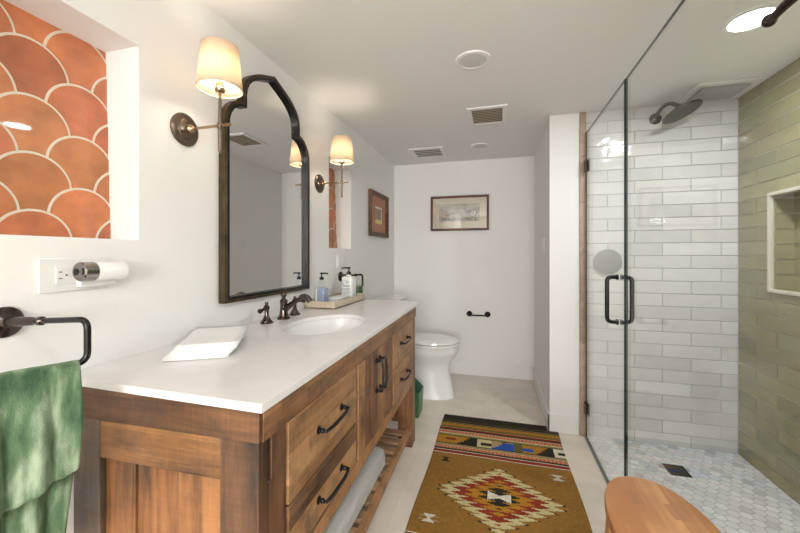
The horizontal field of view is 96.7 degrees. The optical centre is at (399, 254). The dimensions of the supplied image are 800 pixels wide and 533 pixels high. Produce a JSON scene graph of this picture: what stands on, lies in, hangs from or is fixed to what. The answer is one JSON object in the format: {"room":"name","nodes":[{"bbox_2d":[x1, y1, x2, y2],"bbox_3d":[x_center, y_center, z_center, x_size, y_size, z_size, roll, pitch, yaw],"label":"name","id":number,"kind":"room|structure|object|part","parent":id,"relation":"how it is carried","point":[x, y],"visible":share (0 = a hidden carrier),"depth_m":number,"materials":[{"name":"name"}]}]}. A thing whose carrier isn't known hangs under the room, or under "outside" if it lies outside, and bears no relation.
{"room":"bathroom","nodes":[
{"label":"bathroom","id":0,"kind":"room"},
{"bbox_2d":[0,0,393,532],"bbox_3d":[-1.095,0.174,0.336,0.200,2.212,7.265,0,0,15],"label":"wall","id":1,"kind":"structure","parent":0,"point":[164,192],"depth_m":1.14,"materials":[{"name":"white paint"}]},
{"bbox_2d":[0,307,91,364],"bbox_3d":[-0.766,0.170,0.701,0.239,0.114,0.164,0,0,15],"label":"towel holder","id":2,"kind":"object","parent":1,"relation":"attached to","point":[12,320],"visible":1,"depth_m":0.75,"materials":[{"name":"black metal"}]},
{"bbox_3d":[-0.858,0.147,0.776,0.022,0.068,0.068,0,0,15],"label":"wall plate","id":3,"kind":"part","parent":2,"relation":"part of","materials":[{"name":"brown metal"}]},
{"bbox_3d":[-0.803,0.144,0.763,0.099,0.028,0.028,0,0,15],"label":"post","id":4,"kind":"part","parent":2,"relation":"part of","materials":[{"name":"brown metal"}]},
{"bbox_2d":[0,360,83,532],"bbox_3d":[-0.691,0.405,0.652,0.079,0.389,0.158,0,0,38],"label":"hand towel","id":5,"kind":"object","parent":2,"relation":"hanging from","point":[42,414],"visible":1,"depth_m":0.66,"materials":[{"name":"green fabric"}]},
{"bbox_2d":[0,0,110,238],"bbox_3d":[-0.986,-0.338,0.829,0.027,0.586,0.575,0,0,15],"label":"tile","id":6,"kind":"object","parent":1,"relation":"attached to","point":[54,162],"depth_m":0.96,"materials":[{"name":"tile"}]},
{"bbox_2d":[37,258,107,293],"bbox_3d":[-0.828,0.050,0.910,0.010,0.083,0.156,0,0,15],"label":"wall outlet","id":7,"kind":"object","parent":1,"relation":"attached to","point":[53,274],"visible":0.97,"depth_m":0.87,"materials":[{"name":"white plastic"}]},
{"bbox_2d":[55,267,75,284],"bbox_3d":[-0.832,0.051,0.886,0.003,0.042,0.044,0,0,15],"label":"receptacle","id":8,"kind":"object","parent":7,"relation":"attached to","point":[63,275],"depth_m":0.88,"materials":[{"name":"white plastic"}]},
{"bbox_2d":[72,261,129,286],"bbox_3d":[-0.789,0.050,0.936,0.052,0.064,0.122,0,0,15],"label":"night light","id":9,"kind":"object","parent":7,"relation":"attached to","point":[86,274],"visible":1,"depth_m":0.92,"materials":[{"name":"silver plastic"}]},
{"bbox_3d":[-0.803,0.042,0.880,0.018,0.018,0.006,0,0,15],"label":"knob","id":10,"kind":"part","parent":9,"relation":"part of","materials":[{"name":"black metal"}]},
{"bbox_2d":[95,261,129,280],"bbox_3d":[-0.782,0.042,0.957,0.049,0.049,0.079,0,0,15],"label":"diffuser","id":11,"kind":"object","parent":9,"relation":"attached to","point":[112,270],"depth_m":0.94,"materials":[{"name":"white plastic"}]},
{"bbox_2d":[170,36,242,152],"bbox_3d":[-0.639,-0.518,1.198,0.221,0.356,0.143,0,0,15],"label":"wall sconce","id":12,"kind":"object","parent":1,"relation":"attached to","point":[219,68],"visible":1,"depth_m":1.18,"materials":[{"name":"beige fabric"}]},
{"bbox_3d":[-0.643,-0.432,1.199,0.172,0.030,0.030,0,0,15],"label":"arm","id":13,"kind":"part","parent":12,"relation":"part of","materials":[{"name":"gold metal"}]},
{"bbox_3d":[-0.601,-0.625,1.187,0.141,0.143,0.141,0,0,15],"label":"lamp shade","id":14,"kind":"part","parent":12,"relation":"part of","materials":[{"name":"fabric"}]},
{"bbox_3d":[-0.601,-0.441,1.187,0.018,0.202,0.018,0,0,15],"label":"stem","id":15,"kind":"part","parent":12,"relation":"part of","materials":[{"name":"brown metal"}]},
{"bbox_2d":[214,81,225,93],"bbox_3d":[-0.601,-0.559,1.187,0.036,0.034,0.036,0,0,15],"label":"bulb","id":16,"kind":"object","parent":12,"relation":"attached to","point":[219,88],"depth_m":1.18,"materials":[{"name":"white glass"}]},
{"bbox_2d":[219,74,309,303],"bbox_3d":[-0.601,-0.325,1.676,0.033,1.027,0.637,0,0,15],"label":"arched mirror","id":17,"kind":"object","parent":1,"relation":"attached to","point":[264,160],"visible":0.95,"depth_m":1.60,"materials":[{"name":"brown metal"}]},
{"bbox_2d":[329,168,336,247],"bbox_3d":[-0.530,-0.338,2.484,0.027,0.586,0.357,0,0,15],"label":"tile","id":18,"kind":"object","parent":1,"relation":"attached to","point":[332,204],"depth_m":2.60,"materials":[{"name":"tile"}]},
{"bbox_2d":[315,135,353,197],"bbox_3d":[-0.383,-0.518,2.124,0.221,0.356,0.143,0,0,15],"label":"wall sconce","id":19,"kind":"object","parent":1,"relation":"attached to","point":[341,153],"visible":1,"depth_m":2.08,"materials":[{"name":"beige fabric"}]},
{"bbox_3d":[-0.388,-0.432,2.126,0.172,0.030,0.030,0,0,15],"label":"arm","id":20,"kind":"part","parent":19,"relation":"part of","materials":[{"name":"gold metal"}]},
{"bbox_3d":[-0.346,-0.441,2.114,0.018,0.202,0.018,0,0,15],"label":"stem","id":21,"kind":"part","parent":19,"relation":"part of","materials":[{"name":"brown metal"}]},
{"bbox_3d":[-0.346,-0.625,2.114,0.141,0.143,0.141,0,0,15],"label":"lamp shade","id":22,"kind":"part","parent":19,"relation":"part of","materials":[{"name":"fabric"}]},
{"bbox_2d":[337,255,344,267],"bbox_3d":[-0.405,0.043,2.446,0.009,0.083,0.120,0,0,15],"label":"light switch","id":23,"kind":"object","parent":1,"relation":"attached to","point":[340,258],"visible":1,"depth_m":2.43,"materials":[{"name":"white plastic"}]},
{"bbox_2d":[338,272,362,287],"bbox_3d":[-0.334,0.170,2.423,0.158,0.114,0.072,0,0,15],"label":"towel holder","id":24,"kind":"object","parent":1,"relation":"attached to","point":[340,275],"visible":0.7,"depth_m":2.42,"materials":[{"name":"black metal"}]},
{"bbox_3d":[-0.400,0.147,2.439,0.022,0.068,0.068,0,0,15],"label":"wall plate","id":25,"kind":"part","parent":24,"relation":"part of","materials":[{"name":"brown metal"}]},
{"bbox_2d":[356,285,362,292],"bbox_3d":[-0.309,0.373,2.433,0.100,0.329,0.078,0,0,15],"label":"hand towel","id":26,"kind":"object","parent":24,"relation":"hanging from","point":[359,289],"visible":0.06,"depth_m":2.42,"materials":[{"name":"green fabric"}]},
{"bbox_2d":[368,188,388,237],"bbox_3d":[-0.186,-0.359,3.200,0.029,0.392,0.490,0,0,15],"label":"framed picture","id":27,"kind":"object","parent":1,"relation":"attached to","point":[378,203],"visible":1,"depth_m":3.17,"materials":[{"name":"brown wood"}]},
{"bbox_2d":[375,206,381,224],"bbox_3d":[-0.193,-0.355,3.201,0.001,0.150,0.170,0,0,15],"label":"print","id":28,"kind":"object","parent":27,"relation":"attached to","point":[378,209],"depth_m":3.20},
{"bbox_2d":[394,156,534,366],"bbox_3d":[0.627,0.124,3.577,1.398,2.112,0.100,0,0,15],"label":"wall","id":29,"kind":"structure","parent":0,"point":[451,274],"depth_m":3.50,"materials":[{"name":"white paint"}]},
{"bbox_2d":[431,194,488,230],"bbox_3d":[0.587,-0.415,3.523,0.572,0.346,0.023,0,0,15],"label":"framed picture","id":30,"kind":"object","parent":29,"relation":"attached to","point":[462,212],"visible":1,"depth_m":3.52,"materials":[{"name":"brown wood"}]},
{"bbox_2d":[439,203,478,221],"bbox_3d":[0.586,-0.417,3.527,0.393,0.178,0.006,0,0,15],"label":"print","id":31,"kind":"object","parent":30,"relation":"attached to","point":[448,212],"depth_m":3.53,"materials":[{"name":"grey paper"}]},
{"bbox_2d":[466,311,490,316],"bbox_3d":[0.758,0.578,3.448,0.230,0.056,0.078,0,0,15],"label":"toilet paper holder","id":32,"kind":"object","parent":29,"relation":"attached to","point":[469,313],"visible":1,"depth_m":3.44,"materials":[{"name":"black metal"}]},
{"bbox_2d":[449,361,532,379],"bbox_3d":[0.602,1.119,3.525,1.350,0.122,0.014,0,0,15],"label":"baseboard","id":33,"kind":"structure","parent":29,"relation":"attached to","point":[456,367],"depth_m":3.44,"materials":[{"name":"white paint"}]},
{"bbox_2d":[202,0,799,165],"bbox_3d":[0.118,-0.982,0.001,2.717,0.100,7.265,0,0,15],"label":"ceiling","id":34,"kind":"structure","parent":0,"point":[388,70],"depth_m":1.67,"materials":[{"name":"white paint"}]},
{"bbox_2d":[408,146,447,158],"bbox_3d":[0.261,-0.927,3.237,0.307,0.009,0.320,0,0,15],"label":"ceiling vent","id":35,"kind":"object","parent":34,"relation":"in","point":[428,152],"visible":1,"depth_m":3.23,"materials":[{"name":"white metal"}]},
{"bbox_2d":[455,50,490,69],"bbox_3d":[0.349,-0.928,1.698,0.166,0.008,0.166,0,0,15],"label":"recessed light","id":36,"kind":"object","parent":34,"relation":"in","point":[472,59],"visible":1,"depth_m":1.68,"materials":[{"name":"white paint"}]},
{"bbox_2d":[470,143,489,148],"bbox_3d":[0.684,-0.928,3.038,0.166,0.008,0.166,0,0,15],"label":"recessed light","id":37,"kind":"object","parent":34,"relation":"in","point":[477,145],"visible":1,"depth_m":3.03,"materials":[{"name":"white paint"}]},
{"bbox_2d":[466,104,507,126],"bbox_3d":[0.584,-0.927,2.375,0.253,0.009,0.310,0,0,15],"label":"ceiling vent","id":38,"kind":"object","parent":34,"relation":"in","point":[496,114],"visible":1,"depth_m":2.35,"materials":[{"name":"white metal"}]},
{"bbox_2d":[677,76,763,103],"bbox_3d":[1.794,-0.921,2.011,0.290,0.022,0.250,0,0,15],"label":"fan","id":39,"kind":"object","parent":34,"relation":"attached to","point":[728,89],"visible":0.91,"depth_m":1.97,"materials":[{"name":"white plastic"}]},
{"bbox_2d":[721,2,780,33],"bbox_3d":[1.387,-0.928,1.402,0.184,0.008,0.184,0,0,15],"label":"recessed light","id":40,"kind":"object","parent":34,"relation":"in","point":[749,19],"visible":0.81,"depth_m":1.40,"materials":[{"name":"white paint"}]},
{"bbox_2d":[535,113,582,434],"bbox_3d":[1.689,0.124,2.757,1.153,2.112,1.116,0,0,15],"label":"wall","id":41,"kind":"structure","parent":0,"point":[557,203],"depth_m":2.37,"materials":[{"name":"white paint"}]},
{"bbox_2d":[533,367,548,430],"bbox_3d":[1.127,1.119,2.861,0.014,0.122,1.016,0,0,15],"label":"baseboard","id":42,"kind":"structure","parent":41,"relation":"attached to","point":[544,408],"depth_m":2.71,"materials":[{"name":"white paint"}]},
{"bbox_2d":[542,237,544,253],"bbox_3d":[1.084,-0.072,2.696,0.009,0.125,0.135,0,0,15],"label":"light switch","id":43,"kind":"object","parent":41,"relation":"attached to","point":[543,238],"visible":1,"depth_m":2.65,"materials":[{"name":"white plastic"}]},
{"bbox_2d":[579,112,585,435],"bbox_3d":[1.195,0.123,2.329,0.037,2.110,0.024,0,0,15],"label":"trim","id":44,"kind":"structure","parent":41,"relation":"attached to","point":[582,115],"depth_m":2.32,"materials":[{"name":"brown wood"}]},
{"bbox_2d":[594,249,621,274],"bbox_3d":[1.333,0.045,2.279,0.164,0.164,0.014,0,0,15],"label":"mirror","id":45,"kind":"object","parent":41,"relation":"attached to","point":[607,261],"visible":1,"depth_m":2.27,"materials":[{"name":"grey mirror"}]},
{"bbox_2d":[584,79,633,482],"bbox_3d":[1.107,0.192,1.948,0.123,1.956,0.762,0,0,15],"label":"shower door","id":46,"kind":"structure","parent":41,"relation":"attached to","point":[586,162],"depth_m":1.68,"materials":[{"name":"clear glass"}]},
{"bbox_3d":[0.999,0.209,1.680,0.056,0.238,0.027,0,0,15],"label":"pull handle","id":47,"kind":"part","parent":46,"relation":"part of","materials":[{"name":"black metal"}]},
{"bbox_3d":[1.063,0.209,1.662,0.056,0.238,0.027,0,0,15],"label":"pull handle","id":48,"kind":"part","parent":46,"relation":"part of","materials":[{"name":"black metal"}]},
{"bbox_2d":[583,98,738,453],"bbox_3d":[1.612,0.124,2.223,0.857,2.112,0.009,0,0,15],"label":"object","id":49,"kind":"structure","parent":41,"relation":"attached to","point":[738,98],"depth_m":2.20,"materials":[{"name":"grey tile"}]},
{"bbox_2d":[586,98,737,453],"bbox_3d":[1.611,0.124,2.219,0.817,2.112,0.011,0,0,15],"label":"wall","id":50,"kind":"structure","parent":41,"relation":"attached to","point":[687,236],"depth_m":2.20,"materials":[{"name":"white tile"}]},
{"bbox_2d":[649,99,702,123],"bbox_3d":[1.617,-0.841,2.074,0.194,0.135,0.282,0,0,15],"label":"shower head","id":51,"kind":"object","parent":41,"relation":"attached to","point":[680,111],"visible":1,"depth_m":2.04,"materials":[{"name":"black metal"}]},
{"bbox_3d":[1.594,-0.875,2.132,0.023,0.068,0.189,0,0,-2],"label":"arm","id":52,"kind":"part","parent":51,"relation":"part of","materials":[{"name":"brown metal"}]},
{"bbox_2d":[352,373,799,532],"bbox_3d":[0.118,1.230,0.001,2.717,0.100,7.265,0,0,15],"label":"floor","id":53,"kind":"structure","parent":0,"point":[496,398],"depth_m":1.95,"materials":[{"name":"beige tile"}]},
{"bbox_2d":[74,307,415,532],"bbox_3d":[-0.333,0.749,1.562,0.570,0.863,1.594,0,0,14],"label":"vanity cabinet","id":54,"kind":"object","parent":53,"relation":"on","point":[148,464],"visible":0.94,"depth_m":0.84,"materials":[{"name":"brown wood"}]},
{"bbox_3d":[-0.740,0.749,0.888,0.084,0.863,0.080,0,0,14],"label":"post","id":55,"kind":"part","parent":54,"relation":"part of","materials":[{"name":"brown wood"}]},
{"bbox_3d":[-0.550,0.435,0.821,0.353,0.089,0.038,0,0,14],"label":"rail","id":56,"kind":"part","parent":54,"relation":"part of","materials":[{"name":"brown wood"}]},
{"bbox_3d":[-0.549,0.730,0.824,0.353,0.500,0.021,0,0,14],"label":"panel","id":57,"kind":"part","parent":54,"relation":"part of","materials":[{"name":"brown wood"}]},
{"bbox_3d":[-0.535,0.354,0.814,0.518,0.074,0.044,0,0,14],"label":"rail","id":58,"kind":"part","parent":54,"relation":"part of","materials":[{"name":"brown wood"}]},
{"bbox_2d":[81,299,419,413],"bbox_3d":[-0.342,0.307,1.578,0.590,0.019,1.640,0,0,15],"label":"countertop","id":59,"kind":"structure","parent":54,"relation":"on","point":[269,363],"depth_m":0.96,"materials":[{"name":"white stone"}]},
{"bbox_2d":[162,349,234,361],"bbox_3d":[-0.611,0.295,1.128,0.170,0.004,0.250,0,0,-15],"label":"paper napkin","id":60,"kind":"object","parent":59,"relation":"on","point":[234,349],"visible":0.2,"depth_m":1.01,"materials":[{"name":"white paper"}]},
{"bbox_2d":[162,355,227,359],"bbox_3d":[-0.611,0.292,1.133,0.170,0.005,0.250,0,0,-13],"label":"paper napkin","id":61,"kind":"object","parent":60,"relation":"on","point":[214,355],"visible":0.16,"depth_m":1.01,"materials":[{"name":"white paper"}]},
{"bbox_2d":[164,335,245,357],"bbox_3d":[-0.609,0.289,1.139,0.170,0.005,0.250,0,0,-13],"label":"paper napkin","id":62,"kind":"object","parent":61,"relation":"on","point":[244,335],"visible":0.13,"depth_m":1.02,"materials":[{"name":"white paper"}]},
{"bbox_2d":[166,351,231,356],"bbox_3d":[-0.612,0.285,1.145,0.170,0.005,0.250,0,0,-16],"label":"paper napkin","id":63,"kind":"object","parent":62,"relation":"on","point":[225,351],"visible":0.17,"depth_m":1.03,"materials":[{"name":"white paper"}]},
{"bbox_2d":[168,349,233,354],"bbox_3d":[-0.610,0.282,1.150,0.170,0.006,0.250,0,0,-16],"label":"paper napkin","id":64,"kind":"object","parent":63,"relation":"on","point":[233,349],"visible":0.19,"depth_m":1.03,"materials":[{"name":"white paper"}]},
{"bbox_2d":[169,348,234,353],"bbox_3d":[-0.610,0.279,1.156,0.170,0.006,0.250,0,0,-16],"label":"paper napkin","id":65,"kind":"object","parent":64,"relation":"on","point":[171,352],"visible":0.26,"depth_m":1.04,"materials":[{"name":"white paper"}]},
{"bbox_2d":[172,329,247,351],"bbox_3d":[-0.606,0.275,1.161,0.170,0.007,0.250,0,0,-16],"label":"paper napkin","id":66,"kind":"object","parent":65,"relation":"on","point":[247,329],"visible":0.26,"depth_m":1.05,"materials":[{"name":"white paper"}]},
{"bbox_2d":[172,345,236,350],"bbox_3d":[-0.609,0.272,1.167,0.170,0.008,0.250,0,0,-17],"label":"paper napkin","id":67,"kind":"object","parent":66,"relation":"on","point":[229,345],"visible":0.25,"depth_m":1.05,"materials":[{"name":"white paper"}]},
{"bbox_2d":[175,325,247,347],"bbox_3d":[-0.610,0.265,1.179,0.170,0.009,0.250,0,0,-17],"label":"paper napkin","id":68,"kind":"object","parent":67,"relation":"on","point":[203,336],"visible":1,"depth_m":1.17,"materials":[{"name":"white paper"}]},
{"bbox_2d":[174,326,248,348],"bbox_3d":[-0.608,0.269,1.173,0.170,0.008,0.250,0,0,-16],"label":"paper napkin","id":69,"kind":"object","parent":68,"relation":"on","point":[247,326],"visible":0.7,"depth_m":1.06,"materials":[{"name":"white paper"}]},
{"bbox_2d":[257,292,312,323],"bbox_3d":[-0.490,0.236,1.647,0.190,0.124,0.366,0,0,15],"label":"faucet","id":70,"kind":"object","parent":59,"relation":"on","point":[284,307],"visible":1,"depth_m":1.64,"materials":[{"name":"brown metal"}]},
{"bbox_3d":[-0.588,0.235,1.522,0.021,0.024,0.072,0,0,1],"label":"lever","id":71,"kind":"part","parent":70,"relation":"part of","materials":[{"name":"brown metal"}]},
{"bbox_3d":[-0.584,0.252,1.557,0.056,0.093,0.056,0,0,15],"label":"handle","id":72,"kind":"part","parent":70,"relation":"part of","materials":[{"name":"brown metal"}]},
{"bbox_3d":[-0.525,0.252,1.773,0.056,0.093,0.056,0,0,15],"label":"handle","id":73,"kind":"part","parent":70,"relation":"part of","materials":[{"name":"brown metal"}]},
{"bbox_3d":[-0.486,0.236,1.645,0.181,0.124,0.062,0,0,15],"label":"spout","id":74,"kind":"part","parent":70,"relation":"part of","materials":[{"name":"brown metal"}]},
{"bbox_2d":[284,318,363,334],"bbox_3d":[-0.319,0.385,1.553,0.322,0.134,0.483,0,0,15],"label":"sink basin","id":75,"kind":"object","parent":59,"relation":"in","point":[325,326],"visible":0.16,"depth_m":1.74,"materials":[{"name":"white ceramic"}]},
{"bbox_2d":[304,292,364,309],"bbox_3d":[-0.383,0.276,2.175,0.181,0.042,0.460,0,0,15],"label":"wooden tray","id":76,"kind":"object","parent":59,"relation":"on","point":[358,297],"visible":0.8,"depth_m":1.98,"materials":[{"name":"beige wood"}]},
{"bbox_2d":[315,272,327,301],"bbox_3d":[-0.437,0.194,2.000,0.072,0.191,0.065,0,0,15],"label":"soap dispenser","id":77,"kind":"object","parent":76,"relation":"on","point":[321,294],"visible":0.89,"depth_m":1.98,"materials":[{"name":"clear glass"}]},
{"bbox_2d":[328,295,349,301],"bbox_3d":[-0.376,0.270,2.155,0.100,0.038,0.185,0,0,15],"label":"folded washcloth","id":78,"kind":"object","parent":76,"relation":"in","point":[336,297],"visible":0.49,"depth_m":2.10,"materials":[{"name":"white fabric"}]},
{"bbox_2d":[342,267,355,296],"bbox_3d":[-0.335,0.183,2.311,0.083,0.212,0.082,0,0,15],"label":"lotion bottle","id":79,"kind":"object","parent":76,"relation":"on","point":[348,281],"visible":0.91,"depth_m":2.28,"materials":[{"name":"white plastic"}]},
{"bbox_3d":[-0.326,0.749,0.795,0.095,0.863,0.102,0,0,14],"label":"post","id":80,"kind":"part","parent":54,"relation":"part of","materials":[{"name":"brown wood"}]},
{"bbox_3d":[-0.220,0.667,1.048,0.025,0.146,0.434,0,0,14],"label":"drawer","id":81,"kind":"part","parent":54,"relation":"part of","materials":[{"name":"brown wood"}]},
{"bbox_3d":[-0.220,0.491,1.048,0.025,0.193,0.434,0,0,14],"label":"drawer","id":82,"kind":"part","parent":54,"relation":"part of","materials":[{"name":"brown wood"}]},
{"bbox_3d":[-0.188,0.675,1.050,0.036,0.022,0.177,0,0,14],"label":"handle","id":83,"kind":"part","parent":54,"relation":"part of","materials":[{"name":"black metal"}]},
{"bbox_3d":[-0.188,0.482,1.050,0.036,0.022,0.177,0,0,14],"label":"handle","id":84,"kind":"part","parent":54,"relation":"part of","materials":[{"name":"black metal"}]},
{"bbox_3d":[-0.103,0.355,1.511,0.024,0.076,1.579,0,0,14],"label":"rail","id":85,"kind":"part","parent":54,"relation":"part of","materials":[{"name":"brown wood"}]},
{"bbox_2d":[323,447,384,532],"bbox_3d":[-0.246,1.008,1.354,0.125,0.112,0.920,0,0,15],"label":"towel","id":86,"kind":"object","parent":54,"relation":"on","point":[349,509],"visible":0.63,"depth_m":1.45,"materials":[{"name":"white fabric"}]},
{"bbox_3d":[-0.120,0.768,1.510,0.051,0.053,1.386,0,0,14],"label":"rail","id":87,"kind":"part","parent":54,"relation":"part of","materials":[{"name":"brown wood"}]},
{"bbox_3d":[-0.133,0.568,1.389,0.026,0.345,0.224,0,0,14],"label":"door","id":88,"kind":"part","parent":54,"relation":"part of","materials":[{"name":"brown wood"}]},
{"bbox_3d":[-0.081,0.500,1.469,0.036,0.146,0.022,0,0,14],"label":"handle","id":89,"kind":"part","parent":54,"relation":"part of","materials":[{"name":"black metal"}]},
{"bbox_3d":[-0.118,1.080,1.512,0.026,0.036,1.405,0,0,14],"label":"shelf rail","id":90,"kind":"part","parent":54,"relation":"part of","materials":[{"name":"brown wood"}]},
{"bbox_3d":[-0.069,0.500,1.515,0.036,0.146,0.022,0,0,14],"label":"handle","id":91,"kind":"part","parent":54,"relation":"part of","materials":[{"name":"black metal"}]},
{"bbox_3d":[-0.078,0.568,1.608,0.026,0.345,0.225,0,0,14],"label":"door","id":92,"kind":"part","parent":54,"relation":"part of","materials":[{"name":"brown wood"}]},
{"bbox_3d":[-0.161,0.690,2.307,0.340,0.740,0.015,0,0,14],"label":"panel","id":93,"kind":"part","parent":54,"relation":"part of","materials":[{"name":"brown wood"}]},
{"bbox_3d":[0.011,0.656,1.961,0.025,0.168,0.436,0,0,14],"label":"drawer","id":94,"kind":"part","parent":54,"relation":"part of","materials":[{"name":"brown wood"}]},
{"bbox_3d":[0.011,0.480,1.961,0.025,0.171,0.436,0,0,14],"label":"drawer","id":95,"kind":"part","parent":54,"relation":"part of","materials":[{"name":"brown wood"}]},
{"bbox_3d":[0.038,0.655,1.942,0.036,0.022,0.167,0,0,14],"label":"handle","id":96,"kind":"part","parent":54,"relation":"part of","materials":[{"name":"black metal"}]},
{"bbox_3d":[0.038,0.465,1.942,0.036,0.022,0.167,0,0,14],"label":"handle","id":97,"kind":"part","parent":54,"relation":"part of","materials":[{"name":"black metal"}]},
{"bbox_3d":[0.041,0.749,2.232,0.090,0.863,0.092,0,0,14],"label":"post","id":98,"kind":"part","parent":54,"relation":"part of","materials":[{"name":"brown wood"}]},
{"bbox_2d":[374,295,459,399],"bbox_3d":[0.148,0.780,3.055,0.722,0.800,0.440,0,0,15],"label":"toilet","id":99,"kind":"object","parent":53,"relation":"on","point":[434,352],"visible":0.56,"depth_m":2.91,"materials":[{"name":"white ceramic"}]},
{"bbox_3d":[-0.101,0.397,3.124,0.205,0.034,0.440,0,0,15],"label":"tank lid","id":100,"kind":"part","parent":99,"relation":"part of","materials":[{"name":"white ceramic"}]},
{"bbox_3d":[0.183,0.967,3.046,0.634,0.425,0.364,0,0,15],"label":"bowl","id":101,"kind":"part","parent":99,"relation":"part of","materials":[{"name":"white ceramic"}]},
{"bbox_3d":[0.259,0.742,3.025,0.492,0.022,0.374,0,0,15],"label":"seat","id":102,"kind":"part","parent":99,"relation":"part of","materials":[{"name":"white plastic"}]},
{"bbox_3d":[0.259,0.711,3.025,0.491,0.032,0.374,0,0,15],"label":"lid","id":103,"kind":"part","parent":99,"relation":"part of","materials":[{"name":"white ceramic"}]},
{"bbox_2d":[415,378,422,417],"bbox_3d":[0.074,1.005,2.653,0.172,0.349,0.165,0,0,15],"label":"waste bin","id":104,"kind":"object","parent":53,"relation":"on","point":[418,386],"visible":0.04,"depth_m":2.62,"materials":[{"name":"green plastic"}]},
{"bbox_2d":[405,414,592,532],"bbox_3d":[0.479,1.176,1.725,0.769,0.006,1.680,0,0,15],"label":"area rug","id":105,"kind":"object","parent":53,"relation":"on","point":[482,475],"visible":0.98,"depth_m":1.82,"materials":[{"name":"fabric"}]},
{"bbox_2d":[584,436,606,483],"bbox_3d":[0.866,1.184,1.109,0.003,0.011,2.499,0,0,15],"label":"trim","id":106,"kind":"structure","parent":53,"relation":"on","point":[584,436],"depth_m":2.04,"materials":[{"name":"silver metal"}]},
{"bbox_2d":[625,0,684,475],"bbox_3d":[0.775,0.197,0.743,0.010,1.958,1.735,0,0,15],"label":"shower frame","id":107,"kind":"object","parent":53,"relation":"on","point":[682,1],"visible":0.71,"depth_m":1.58,"materials":[{"name":"black metal"}]},
{"bbox_2d":[604,476,720,532],"bbox_3d":[0.652,0.930,0.842,0.256,0.501,0.524,0,0,15],"label":"wooden stool","id":108,"kind":"object","parent":53,"relation":"on","point":[632,504],"visible":1,"depth_m":0.95,"materials":[{"name":"brown wood"}]},
{"bbox_3d":[0.613,0.943,1.034,0.060,0.456,0.058,0,0,15],"label":"leg","id":109,"kind":"part","parent":108,"relation":"part of","materials":[{"name":"brown wood"}]},
{"bbox_2d":[662,463,692,477],"bbox_3d":[1.517,1.180,1.947,0.100,0.004,0.110,0,0,15],"label":"floor drain","id":110,"kind":"object","parent":53,"relation":"on","point":[677,470],"visible":1,"depth_m":1.95,"materials":[{"name":"black metal"}]},
{"bbox_2d":[739,73,799,487],"bbox_3d":[1.320,0.174,-0.850,0.246,2.212,6.263,0,0,15],"label":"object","id":111,"kind":"structure","parent":0,"point":[776,197],"depth_m":1.85,"materials":[{"name":"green tile"}]},
{"bbox_2d":[739,58,799,504],"bbox_3d":[1.675,0.124,0.898,0.011,2.112,2.501,0,0,15],"label":"wall","id":112,"kind":"structure","parent":111,"relation":"attached to","point":[792,166],"depth_m":1.88,"materials":[{"name":"green tile"}]},
{"bbox_2d":[767,186,799,296],"bbox_3d":[1.876,-0.065,1.640,0.022,0.522,0.472,0,0,15],"label":"trim","id":113,"kind":"structure","parent":111,"relation":"attached to","point":[770,196],"depth_m":1.85,"materials":[{"name":"beige tile"}]},
{"bbox_2d":[773,190,799,291],"bbox_3d":[1.926,-0.065,1.627,0.097,0.492,0.441,0,0,15],"label":"wall niche","id":114,"kind":"object","parent":111,"relation":"attached to","point":[781,221],"depth_m":1.83,"materials":[{"name":"green tile"}]},
{"bbox_2d":[760,0,797,27],"bbox_3d":[0.719,-0.470,0.645,0.036,0.040,0.136,0,0,6],"label":"robe hook","id":115,"kind":"object","parent":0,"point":[770,19],"visible":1,"depth_m":0.67,"materials":[{"name":"metal"}]}
]}

